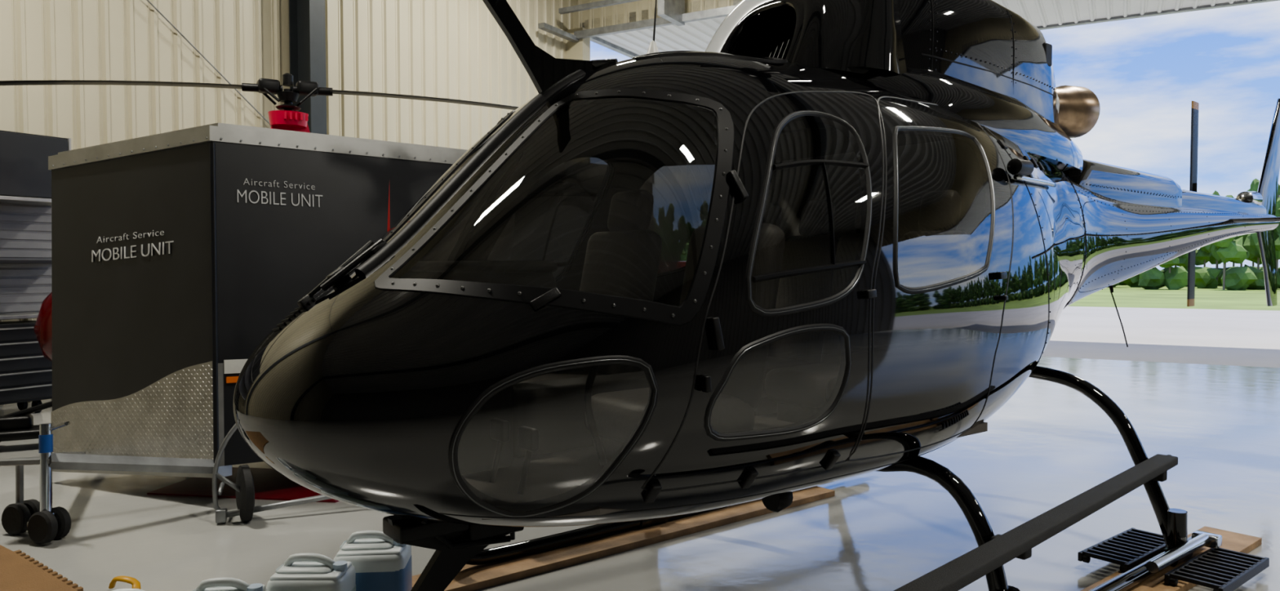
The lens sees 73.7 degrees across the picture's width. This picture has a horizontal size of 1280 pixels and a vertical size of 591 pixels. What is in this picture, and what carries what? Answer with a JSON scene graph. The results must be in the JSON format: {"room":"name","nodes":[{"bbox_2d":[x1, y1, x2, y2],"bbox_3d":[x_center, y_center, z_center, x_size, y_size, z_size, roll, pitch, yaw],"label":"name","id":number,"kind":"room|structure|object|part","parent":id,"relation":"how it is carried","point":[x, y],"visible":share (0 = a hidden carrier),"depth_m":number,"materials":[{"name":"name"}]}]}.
{"room":"aircraft hangar","nodes":[
{"label":"aircraft hangar","id":0,"kind":"room"},
{"bbox_2d":[0,0,573,405],"bbox_3d":[-8.906,-3.162,6.191,0.035,9.000,30.105,1,2,30],"label":"wall","id":1,"kind":"structure","parent":0,"point":[448,49],"depth_m":12.08,"materials":[{"name":"beige metal"}]},
{"bbox_2d":[565,26,590,60],"bbox_3d":[-1.378,-2.500,19.085,0.539,6.800,0.483,0,2,0],"label":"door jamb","id":2,"kind":"object","parent":1,"relation":"attached to","point":[580,50],"depth_m":18.86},
{"bbox_2d":[573,0,742,29],"bbox_3d":[11.588,-6.753,11.741,30.105,2.200,0.035,1,2,30],"label":"wall door","id":3,"kind":"structure","parent":1,"relation":"in","point":[579,17],"depth_m":18.58,"materials":[{"name":"beige metal"}]},
{"bbox_2d":[537,0,736,42],"bbox_3d":[0.076,-5.938,17.223,4.300,0.800,1.300,1,2,30],"label":"beams","id":4,"kind":"structure","parent":3,"relation":"attached to","point":[671,11],"depth_m":17.68,"materials":[{"name":"metal"}]},
{"bbox_2d":[580,0,1279,57],"bbox_3d":[11.469,-5.833,14.562,26.850,0.330,4.700,1,2,30],"label":"beams","id":5,"kind":"structure","parent":3,"relation":"attached to","point":[599,41],"depth_m":18.08,"materials":[{"name":"metal"}]},
{"bbox_2d":[597,0,1252,55],"bbox_3d":[11.557,-5.729,14.516,26.753,0.035,4.500,1,2,30],"label":"ceiling","id":6,"kind":"structure","parent":5,"relation":"attached to","point":[696,35],"depth_m":17.84,"materials":[{"name":"white metal"}]},
{"bbox_2d":[0,356,1279,590],"bbox_3d":[4.155,1.585,-0.992,40.891,0.001,40.891,0,2,0],"label":"floor","id":7,"kind":"structure","parent":0,"point":[1049,444],"depth_m":5.28,"materials":[{"name":"grey concrete"}]},
{"bbox_2d":[0,320,52,413],"bbox_3d":[-6.817,0.779,8.594,0.535,0.960,1.500,1,2,30],"label":"tool chest","id":8,"kind":"object","parent":7,"relation":"on","point":[25,374],"visible":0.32,"depth_m":8.84,"materials":[{"name":"metal"}]},
{"bbox_2d":[0,400,52,442],"bbox_3d":[-5.248,1.100,7.287,0.760,0.402,0.390,-1,2,-29],"label":"tool cart","id":9,"kind":"object","parent":7,"relation":"on","point":[17,425],"visible":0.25,"depth_m":7.20,"materials":[{"name":"black metal"}]},
{"bbox_2d":[0,129,71,400],"bbox_3d":[-7.244,-0.220,8.227,0.620,2.980,3.220,1,2,30],"label":"storage cabinet","id":10,"kind":"object","parent":7,"relation":"on","point":[25,177],"visible":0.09,"depth_m":9.35,"materials":[{"name":"metal"}]},
{"bbox_2d":[0,545,83,590],"bbox_3d":[-3.588,1.406,4.013,1.560,0.015,1.272,1,2,33],"label":"foam mat","id":11,"kind":"object","parent":7,"relation":"on","point":[19,571],"visible":1,"depth_m":4.23,"materials":[{"name":"orange rubber"}]},
{"bbox_2d":[112,588,143,590],"bbox_3d":[-1.860,1.258,3.124,0.252,0.372,0.202,0,2,-6],"label":"jerry can","id":12,"kind":"object","parent":7,"relation":"on","point":[122,589],"visible":1,"depth_m":3.11,"materials":[{"name":"plastic"}]},
{"bbox_2d":[108,575,141,589],"bbox_3d":[-2.439,1.371,4.054,0.184,0.068,0.065,1,2,20],"label":"handle","id":13,"kind":"object","parent":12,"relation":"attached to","point":[134,582],"visible":0.96,"depth_m":4.04,"materials":[{"name":"yellow plastic"}]},
{"bbox_2d":[192,577,267,590],"bbox_3d":[-1.570,1.255,3.235,0.282,0.372,0.202,0,2,-9],"label":"jerry can","id":14,"kind":"object","parent":7,"relation":"on","point":[215,584],"visible":1,"depth_m":3.22,"materials":[{"name":"plastic"}]},
{"bbox_2d":[146,467,338,502],"bbox_3d":[-2.525,1.338,6.074,1.552,0.011,0.786,0,2,8],"label":"floor mat","id":15,"kind":"object","parent":7,"relation":"on","point":[268,483],"visible":0.5,"depth_m":5.91,"materials":[{"name":"rubber"}]},
{"bbox_2d":[212,423,331,523],"bbox_3d":[-2.148,1.037,5.287,0.910,0.668,0.340,-1,2,-20],"label":"jack","id":16,"kind":"object","parent":7,"relation":"on","point":[244,487],"visible":0.8,"depth_m":5.14,"materials":[{"name":"metal"}]},
{"bbox_2d":[0,122,587,544],"bbox_3d":[-2.197,0.104,6.797,4.788,2.562,1.912,-2,3,-40],"label":"trailer","id":17,"kind":"object","parent":7,"relation":"on","point":[175,254],"visible":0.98,"depth_m":5.80,"materials":[{"name":"grey metal"}]},
{"bbox_3d":[-3.630,1.132,4.994,0.038,0.350,0.040,-2,-3,0],"label":"caster post","id":18,"kind":"part","parent":17,"relation":"part of","materials":[{"name":"metal"}]},
{"bbox_3d":[-3.308,1.003,4.820,0.224,0.575,0.120,-2,-3,0],"label":"jack post","id":19,"kind":"part","parent":17,"relation":"part of","materials":[{"name":"metal"}]},
{"bbox_3d":[-3.466,0.803,5.798,1.661,0.792,0.054,1,2,23],"label":"diamond plate","id":20,"kind":"part","parent":17,"relation":"part of","materials":[{"name":"silver metal"}]},
{"bbox_3d":[-3.433,0.851,5.811,1.664,0.848,0.119,1,2,23],"label":"trim","id":21,"kind":"part","parent":17,"relation":"part of","materials":[{"name":"metal"}]},
{"bbox_3d":[-2.751,0.049,5.519,0.030,2.100,0.030,-2,-3,0],"label":"corner post","id":22,"kind":"part","parent":17,"relation":"part of","materials":[{"name":"grey plastic"}]},
{"bbox_3d":[-2.093,-1.017,7.175,4.442,0.130,3.236,-2,-3,0],"label":"roof trim","id":23,"kind":"part","parent":17,"relation":"part of","materials":[{"name":"metal"}]},
{"bbox_2d":[288,0,326,134],"bbox_3d":[-4.934,-3.133,12.684,0.450,8.500,0.280,1,2,30],"label":"steel column","id":24,"kind":"structure","parent":7,"relation":"on","point":[307,18],"depth_m":12.65,"materials":[{"name":"grey metal"}]},
{"bbox_2d":[146,0,270,124],"bbox_3d":[-6.836,-4.630,9.629,0.020,4.914,6.610,1,2,30],"label":"cable","id":25,"kind":"object","parent":24,"relation":"attached to","point":[148,1],"visible":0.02,"depth_m":11.44,"materials":[{"name":"metal"}]},
{"bbox_2d":[266,553,355,590],"bbox_3d":[-1.330,1.239,3.464,0.302,0.388,0.222,0,2,0],"label":"jerry can","id":26,"kind":"object","parent":7,"relation":"on","point":[300,571],"visible":1,"depth_m":3.41,"materials":[{"name":"plastic"}]},
{"bbox_3d":[-1.335,1.083,3.459,0.219,0.075,0.032,0,2,0],"label":"handle","id":27,"kind":"part","parent":26,"relation":"part of","materials":[{"name":"plastic"}]},
{"bbox_2d":[0,72,686,361],"bbox_3d":[-2.600,-0.500,9.053,11.114,3.476,2.074,-1,2,-28],"label":"helicopter","id":28,"kind":"object","parent":7,"relation":"on","point":[288,117],"visible":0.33,"depth_m":8.41,"materials":[{"name":"red paint"}]},
{"bbox_2d":[333,530,412,590],"bbox_3d":[-1.170,1.227,3.744,0.302,0.393,0.242,0,2,-6],"label":"jerry can","id":29,"kind":"object","parent":7,"relation":"on","point":[380,563],"visible":0.8,"depth_m":3.64,"materials":[{"name":"plastic"}]},
{"bbox_3d":[-1.175,1.069,3.738,0.219,0.076,0.032,0,2,-6],"label":"handle","id":30,"kind":"part","parent":29,"relation":"part of","materials":[{"name":"plastic"}]},
{"bbox_2d":[412,485,835,590],"bbox_3d":[0.078,1.364,4.948,2.950,0.038,0.280,-2,2,-39],"label":"wooden plank","id":31,"kind":"object","parent":7,"relation":"on","point":[477,577],"visible":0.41,"depth_m":4.64,"materials":[{"name":"brown wood"}]},
{"bbox_2d":[232,0,1279,590],"bbox_3d":[2.736,-0.498,5.696,10.090,3.651,2.540,-2,2,-39],"label":"helicopter","id":32,"kind":"object","parent":7,"relation":"on","point":[887,214],"visible":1,"depth_m":3.19,"materials":[{"name":"black paint"}]},
{"bbox_2d":[271,298,314,331],"bbox_3d":[-1.136,0.064,2.790,0.121,0.107,0.121,-2,2,-39],"label":"vent","id":33,"kind":"object","parent":32,"relation":"attached to","point":[303,304],"depth_m":2.77,"materials":[{"name":"black metal"}]},
{"bbox_3d":[-0.998,-0.074,2.856,0.283,0.233,0.182,-2,2,-39],"label":"wiper arm","id":34,"kind":"part","parent":32,"relation":"part of","materials":[{"name":"black metal"}]},
{"bbox_3d":[0.088,-0.053,3.588,2.561,1.331,1.876,-2,2,-39],"label":"window trim","id":35,"kind":"part","parent":32,"relation":"part of","materials":[{"name":"black metal"}]},
{"bbox_2d":[705,0,770,52],"bbox_3d":[0.652,-1.274,4.143,0.660,0.565,0.686,-2,2,-39],"label":"hood","id":36,"kind":"object","parent":32,"relation":"attached to","point":[747,27],"depth_m":4.12,"materials":[{"name":"silver metal"}]},
{"bbox_2d":[751,22,795,58],"bbox_3d":[0.648,-1.144,4.000,0.146,0.279,0.398,-2,2,-39],"label":"grille","id":37,"kind":"object","parent":32,"relation":"attached to","point":[760,31],"depth_m":4.11,"materials":[{"name":"black metal"}]},
{"bbox_2d":[761,492,793,512],"bbox_3d":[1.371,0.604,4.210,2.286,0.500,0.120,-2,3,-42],"label":"landing light","id":38,"kind":"object","parent":32,"relation":"on","point":[776,504],"depth_m":3.44,"materials":[{"name":"black metal"}]},
{"bbox_2d":[791,0,868,74],"bbox_3d":[0.894,-1.247,3.829,0.626,0.532,0.228,-1,2,-28],"label":"hood","id":39,"kind":"object","parent":32,"relation":"attached to","point":[829,35],"depth_m":3.72,"materials":[{"name":"black paint"}]},
{"bbox_3d":[1.966,-0.565,4.215,0.041,0.046,0.776,1,2,37],"label":"door slide rail","id":40,"kind":"part","parent":32,"relation":"part of","materials":[{"name":"metal"}]},
{"bbox_2d":[1080,526,1262,590],"bbox_3d":[2.306,1.396,4.006,2.750,0.038,0.280,-2,2,-39],"label":"wooden plank","id":41,"kind":"object","parent":7,"relation":"on","point":[1233,541],"visible":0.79,"depth_m":4.43,"materials":[{"name":"brown wood"}]},
{"bbox_2d":[1077,528,1269,590],"bbox_3d":[2.657,1.301,4.284,0.750,0.128,0.640,-2,2,-39],"label":"skid dolly","id":42,"kind":"object","parent":41,"relation":"on","point":[1217,568],"visible":0.89,"depth_m":4.24,"materials":[{"name":"black metal"}]},
{"label":"outside","id":43,"kind":"structure","parent":0,"visible":0},
{"bbox_2d":[1068,284,1279,311],"bbox_3d":[90.654,-3.580,151.566,685.714,0.001,553.421,0,2,0],"label":"grass field","id":44,"kind":"structure","parent":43,"point":[1124,295],"depth_m":42.08,"materials":[{"name":"green plant"}]},
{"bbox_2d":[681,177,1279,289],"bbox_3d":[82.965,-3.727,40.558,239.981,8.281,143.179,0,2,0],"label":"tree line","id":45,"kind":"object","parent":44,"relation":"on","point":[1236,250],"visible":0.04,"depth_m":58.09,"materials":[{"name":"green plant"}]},
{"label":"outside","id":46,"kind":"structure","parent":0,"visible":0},
{"bbox_2d":[1041,306,1279,368],"bbox_3d":[16.727,0.832,21.181,106.056,0.001,72.502,0,2,0],"label":"apron","id":47,"kind":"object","parent":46,"point":[1226,337],"visible":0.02,"depth_m":19.08,"materials":[{"name":"concrete"}]}
]}

